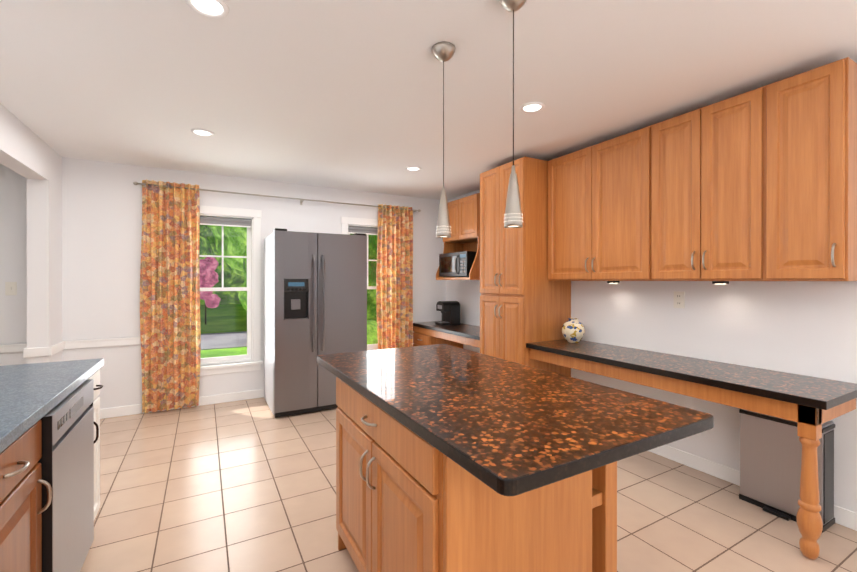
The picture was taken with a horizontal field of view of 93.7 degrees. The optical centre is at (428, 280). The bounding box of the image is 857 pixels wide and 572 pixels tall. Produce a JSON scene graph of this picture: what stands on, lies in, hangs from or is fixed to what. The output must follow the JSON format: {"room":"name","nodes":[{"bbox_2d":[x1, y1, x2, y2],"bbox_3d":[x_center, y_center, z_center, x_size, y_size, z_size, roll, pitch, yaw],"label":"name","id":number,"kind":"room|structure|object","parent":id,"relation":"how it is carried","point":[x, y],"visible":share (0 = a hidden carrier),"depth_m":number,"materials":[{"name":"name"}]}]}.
{"room":"kitchen","nodes":[
{"label":"kitchen","id":0,"kind":"room"},
{"bbox_2d":[0,103,61,363],"bbox_3d":[-1.820,0.094,0.743,0.140,2.500,6.850,0,0,-29],"label":"wall","id":1,"kind":"structure","parent":0,"point":[32,157],"depth_m":3.41,"materials":[{"name":"white paint"}]},
{"bbox_2d":[0,157,445,408],"bbox_3d":[-2.982,0.088,4.098,7.610,2.500,0.140,0,0,-29],"label":"wall","id":2,"kind":"structure","parent":0,"point":[101,228],"depth_m":3.98,"materials":[{"name":"white paint"}]},
{"bbox_2d":[5,282,16,294],"bbox_3d":[-3.732,0.069,3.590,0.075,0.120,0.012,0,0,-29],"label":"switch plate","id":3,"kind":"object","parent":2,"relation":"attached to","point":[10,288],"visible":1,"depth_m":3.59,"materials":[{"name":"white plastic"}]},
{"bbox_2d":[100,389,263,418],"bbox_3d":[-1.605,1.289,4.782,4.180,0.095,0.015,0,0,-29],"label":"baseboard","id":4,"kind":"structure","parent":2,"relation":"attached to","point":[244,395],"depth_m":4.34,"materials":[{"name":"white"}]},
{"bbox_2d":[199,206,262,375],"bbox_3d":[-2.288,0.105,4.470,0.805,1.825,0.210,0,0,-29],"label":"window","id":5,"kind":"structure","parent":2,"relation":"in","point":[250,219],"depth_m":4.54,"materials":[{"name":"white"}]},
{"bbox_2d":[133,179,420,412],"bbox_3d":[-1.518,0.152,4.757,3.206,2.320,0.140,0,0,-29],"label":"curtain","id":6,"kind":"object","parent":2,"relation":"attached to","point":[170,328],"visible":1,"depth_m":4.15,"materials":[{"name":"multicoloured fabric"}]},
{"bbox_2d":[341,217,377,350],"bbox_3d":[-0.792,0.103,5.308,0.805,1.825,0.210,0,0,-29],"label":"window","id":7,"kind":"structure","parent":2,"relation":"in","point":[358,226],"depth_m":5.24,"materials":[{"name":"white"}]},
{"bbox_2d":[0,0,856,199],"bbox_3d":[-1.274,-1.207,1.047,7.610,0.100,7.130,0,0,-29],"label":"ceiling","id":8,"kind":"structure","parent":0,"point":[344,94],"depth_m":2.27,"materials":[{"name":"white paint"}]},
{"bbox_2d":[191,129,214,136],"bbox_3d":[-1.764,-1.156,3.139,0.164,0.008,0.164,0,0,-29],"label":"recessed light","id":9,"kind":"object","parent":8,"relation":"in","point":[203,132],"visible":1,"depth_m":3.13,"materials":[{"name":"white"}]},
{"bbox_2d":[185,0,228,17],"bbox_3d":[-0.926,-1.154,1.683,0.164,0.008,0.164,0,0,-29],"label":"recessed light","id":10,"kind":"object","parent":8,"relation":"in","point":[214,8],"visible":1,"depth_m":1.70,"materials":[{"name":"white"}]},
{"bbox_2d":[406,166,420,170],"bbox_3d":[-0.156,-1.158,4.155,0.164,0.008,0.164,0,0,-29],"label":"recessed light","id":11,"kind":"object","parent":8,"relation":"in","point":[412,168],"visible":1,"depth_m":4.14,"materials":[{"name":"white"}]},
{"bbox_2d":[432,42,455,237],"bbox_3d":[0.075,-0.688,2.004,0.120,0.940,0.120,0,0,-29],"label":"pendant light","id":12,"kind":"object","parent":8,"relation":"hanging from","point":[443,52],"visible":1,"depth_m":1.98,"materials":[{"name":"silver metal"}]},
{"bbox_2d":[499,0,525,227],"bbox_3d":[0.344,-0.688,1.627,0.120,0.940,0.120,0,0,-29],"label":"pendant light","id":13,"kind":"object","parent":8,"relation":"hanging from","point":[513,218],"visible":1,"depth_m":1.61,"materials":[{"name":"silver metal"}]},
{"bbox_2d":[520,102,544,112],"bbox_3d":[0.693,-1.155,2.681,0.164,0.008,0.164,0,0,-29],"label":"recessed light","id":14,"kind":"object","parent":8,"relation":"in","point":[531,107],"visible":1,"depth_m":2.68,"materials":[{"name":"white"}]},
{"bbox_2d":[80,397,856,571],"bbox_3d":[-1.274,1.393,1.051,7.610,0.100,7.130,0,0,-29],"label":"floor","id":15,"kind":"structure","parent":0,"point":[248,485],"depth_m":2.36,"materials":[{"name":"tile"}]},
{"bbox_2d":[0,358,103,571],"bbox_3d":[-1.437,0.883,0.930,0.702,0.920,2.540,0,0,-29],"label":"kitchen counter","id":16,"kind":"object","parent":15,"relation":"on","point":[32,395],"depth_m":1.33,"materials":[{"name":"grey stone"}]},
{"bbox_2d":[37,379,93,571],"bbox_3d":[-1.730,0.906,1.512,0.627,0.872,0.597,0,0,-29],"label":"dishwasher","id":17,"kind":"object","parent":15,"relation":"on","point":[66,460],"visible":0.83,"depth_m":1.58,"materials":[{"name":"grey metal"}]},
{"bbox_2d":[264,228,366,417],"bbox_3d":[-1.236,0.414,4.385,0.943,1.847,0.818,0,0,-29],"label":"fridge","id":18,"kind":"object","parent":15,"relation":"on","point":[315,295],"visible":0.83,"depth_m":4.05,"materials":[{"name":"grey metal"}]},
{"bbox_2d":[413,321,479,347],"bbox_3d":[0.398,0.956,4.973,0.572,0.760,1.634,0,0,-29],"label":"desk","id":19,"kind":"object","parent":15,"relation":"on","point":[433,333],"visible":0.25,"depth_m":5.08,"materials":[{"name":"brown wood"}]},
{"bbox_2d":[435,301,459,325],"bbox_3d":[0.238,0.419,5.327,0.270,0.310,0.255,0,0,-29],"label":"coffee maker","id":20,"kind":"object","parent":19,"relation":"on","point":[450,311],"visible":1,"depth_m":5.24,"materials":[{"name":"black plastic"}]},
{"bbox_2d":[331,372,616,571],"bbox_3d":[0.094,0.902,1.728,0.791,0.880,1.036,0,0,-29],"label":"kitchen island","id":21,"kind":"object","parent":15,"relation":"on","point":[401,506],"depth_m":1.33,"materials":[{"name":"brown wood"}]},
{"bbox_2d":[317,344,713,503],"bbox_3d":[0.135,0.441,1.773,0.856,0.038,1.644,0,0,-29],"label":"island countertop","id":22,"kind":"structure","parent":21,"relation":"on","point":[516,429],"depth_m":1.28,"materials":[{"name":"brown stone"}]},
{"bbox_2d":[480,156,570,376],"bbox_3d":[0.925,0.118,3.959,0.642,2.440,0.642,0,0,-29],"label":"tall cabinet","id":23,"kind":"object","parent":15,"relation":"on","point":[523,300],"visible":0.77,"depth_m":3.69,"materials":[{"name":"brown wood"}]},
{"bbox_2d":[526,339,856,559],"bbox_3d":[1.592,0.945,2.836,0.577,0.790,1.964,0,0,-29],"label":"desk","id":24,"kind":"object","parent":15,"relation":"on","point":[810,405],"depth_m":2.22,"materials":[{"name":"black stone"}]},
{"bbox_2d":[562,318,584,342],"bbox_3d":[1.294,0.440,3.594,0.200,0.214,0.200,0,0,-29],"label":"vase","id":25,"kind":"object","parent":24,"relation":"on","point":[573,330],"visible":1,"depth_m":3.53,"materials":[{"name":"ceramic"}]},
{"bbox_2d":[739,409,834,532],"bbox_3d":[2.066,1.060,2.340,0.210,0.562,0.385,0,0,-29],"label":"trash can","id":26,"kind":"object","parent":15,"relation":"on","point":[770,458],"visible":0.83,"depth_m":2.31,"materials":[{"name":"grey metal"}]},
{"bbox_2d":[446,190,856,512],"bbox_3d":[2.018,0.090,2.813,0.140,2.500,6.990,0,0,-29],"label":"wall","id":27,"kind":"structure","parent":0,"point":[807,328],"depth_m":2.69,"materials":[{"name":"white paint"}]},
{"bbox_2d":[436,193,479,279],"bbox_3d":[0.469,-0.514,4.993,0.427,1.000,0.770,0,0,-29],"label":"upper cabinet","id":28,"kind":"object","parent":27,"relation":"attached to","point":[464,215],"visible":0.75,"depth_m":4.86,"materials":[{"name":"brown wood"}]},
{"bbox_2d":[439,251,475,276],"bbox_3d":[0.440,-0.195,4.989,0.417,0.300,0.620,0,0,-29],"label":"microwave","id":29,"kind":"object","parent":28,"relation":"in","point":[457,264],"visible":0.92,"depth_m":4.82,"materials":[{"name":"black metal"}]},
{"bbox_2d":[548,126,647,280],"bbox_3d":[1.459,-0.551,3.326,0.327,1.100,0.975,0,0,-29],"label":"upper cabinet","id":30,"kind":"object","parent":27,"relation":"attached to","point":[598,193],"depth_m":3.17,"materials":[{"name":"brown wood"}]},
{"bbox_2d":[674,291,684,307],"bbox_3d":[1.848,0.139,2.964,0.009,0.122,0.076,0,0,-29],"label":"electrical outlet plate","id":31,"kind":"object","parent":27,"relation":"attached to","point":[679,299],"visible":1,"depth_m":2.96,"materials":[{"name":"white plastic"}]},
{"bbox_2d":[648,88,759,280],"bbox_3d":[1.857,-0.550,2.615,0.327,1.100,0.655,0,0,-29],"label":"upper cabinet","id":32,"kind":"object","parent":27,"relation":"attached to","point":[759,184],"depth_m":2.50,"materials":[{"name":"brown wood"}]},
{"bbox_2d":[712,281,728,283],"bbox_3d":[1.887,0.011,2.596,0.060,0.020,0.070,0,0,-29],"label":"spotlight","id":33,"kind":"object","parent":32,"relation":"attached to","point":[720,282],"visible":1,"depth_m":2.58,"materials":[{"name":"black plastic"}]},
{"bbox_2d":[648,445,856,530],"bbox_3d":[1.918,1.293,2.839,0.012,0.095,6.850,0,0,-29],"label":"baseboard","id":34,"kind":"structure","parent":27,"relation":"attached to","point":[845,517],"depth_m":2.75,"materials":[{"name":"white"}]},
{"bbox_2d":[760,57,856,280],"bbox_3d":[2.099,-0.549,2.183,0.327,1.100,0.334,0,0,-29],"label":"upper cabinet","id":35,"kind":"object","parent":27,"relation":"attached to","point":[808,119],"depth_m":2.08,"materials":[{"name":"brown wood"}]},
{"label":"outside","id":36,"kind":"structure","parent":0,"visible":0},
{"bbox_2d":[199,225,377,357],"bbox_3d":[-23.300,-9.151,41.455,160.000,27.151,84.890,0,0,-29],"label":"garden","id":37,"kind":"object","parent":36,"point":[223,302],"depth_m":15.73,"materials":[{"name":"green plant"}]},
{"bbox_3d":[-4.533,0.096,-0.776,0.140,2.500,6.850,0,0,-29],"label":"wall","id":38,"kind":"structure","parent":0,"visible":0},
{"bbox_2d":[0,343,26,352],"bbox_3d":[-4.830,0.602,2.969,2.940,0.075,0.026,0,0,-29],"label":"trim","id":39,"kind":"structure","parent":38,"relation":"attached to","point":[4,348],"depth_m":3.58,"materials":[{"name":"white"}]},
{"bbox_2d":[20,345,42,356],"bbox_3d":[-3.446,0.601,3.512,0.054,0.075,0.350,0,0,-29],"label":"trim","id":40,"kind":"structure","parent":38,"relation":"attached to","point":[39,351],"depth_m":3.38,"materials":[{"name":"white"}]},
{"bbox_2d":[43,341,65,355],"bbox_3d":[-3.325,0.601,3.580,0.044,0.075,0.350,0,0,-29],"label":"trim","id":41,"kind":"structure","parent":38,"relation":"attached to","point":[47,351],"depth_m":3.50,"materials":[{"name":"white"}]},
{"bbox_2d":[66,337,140,348],"bbox_3d":[-3.009,0.601,3.989,0.955,0.075,0.026,0,0,-29],"label":"trim","id":42,"kind":"structure","parent":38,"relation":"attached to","point":[73,344],"depth_m":3.90,"materials":[{"name":"white"}]}
]}

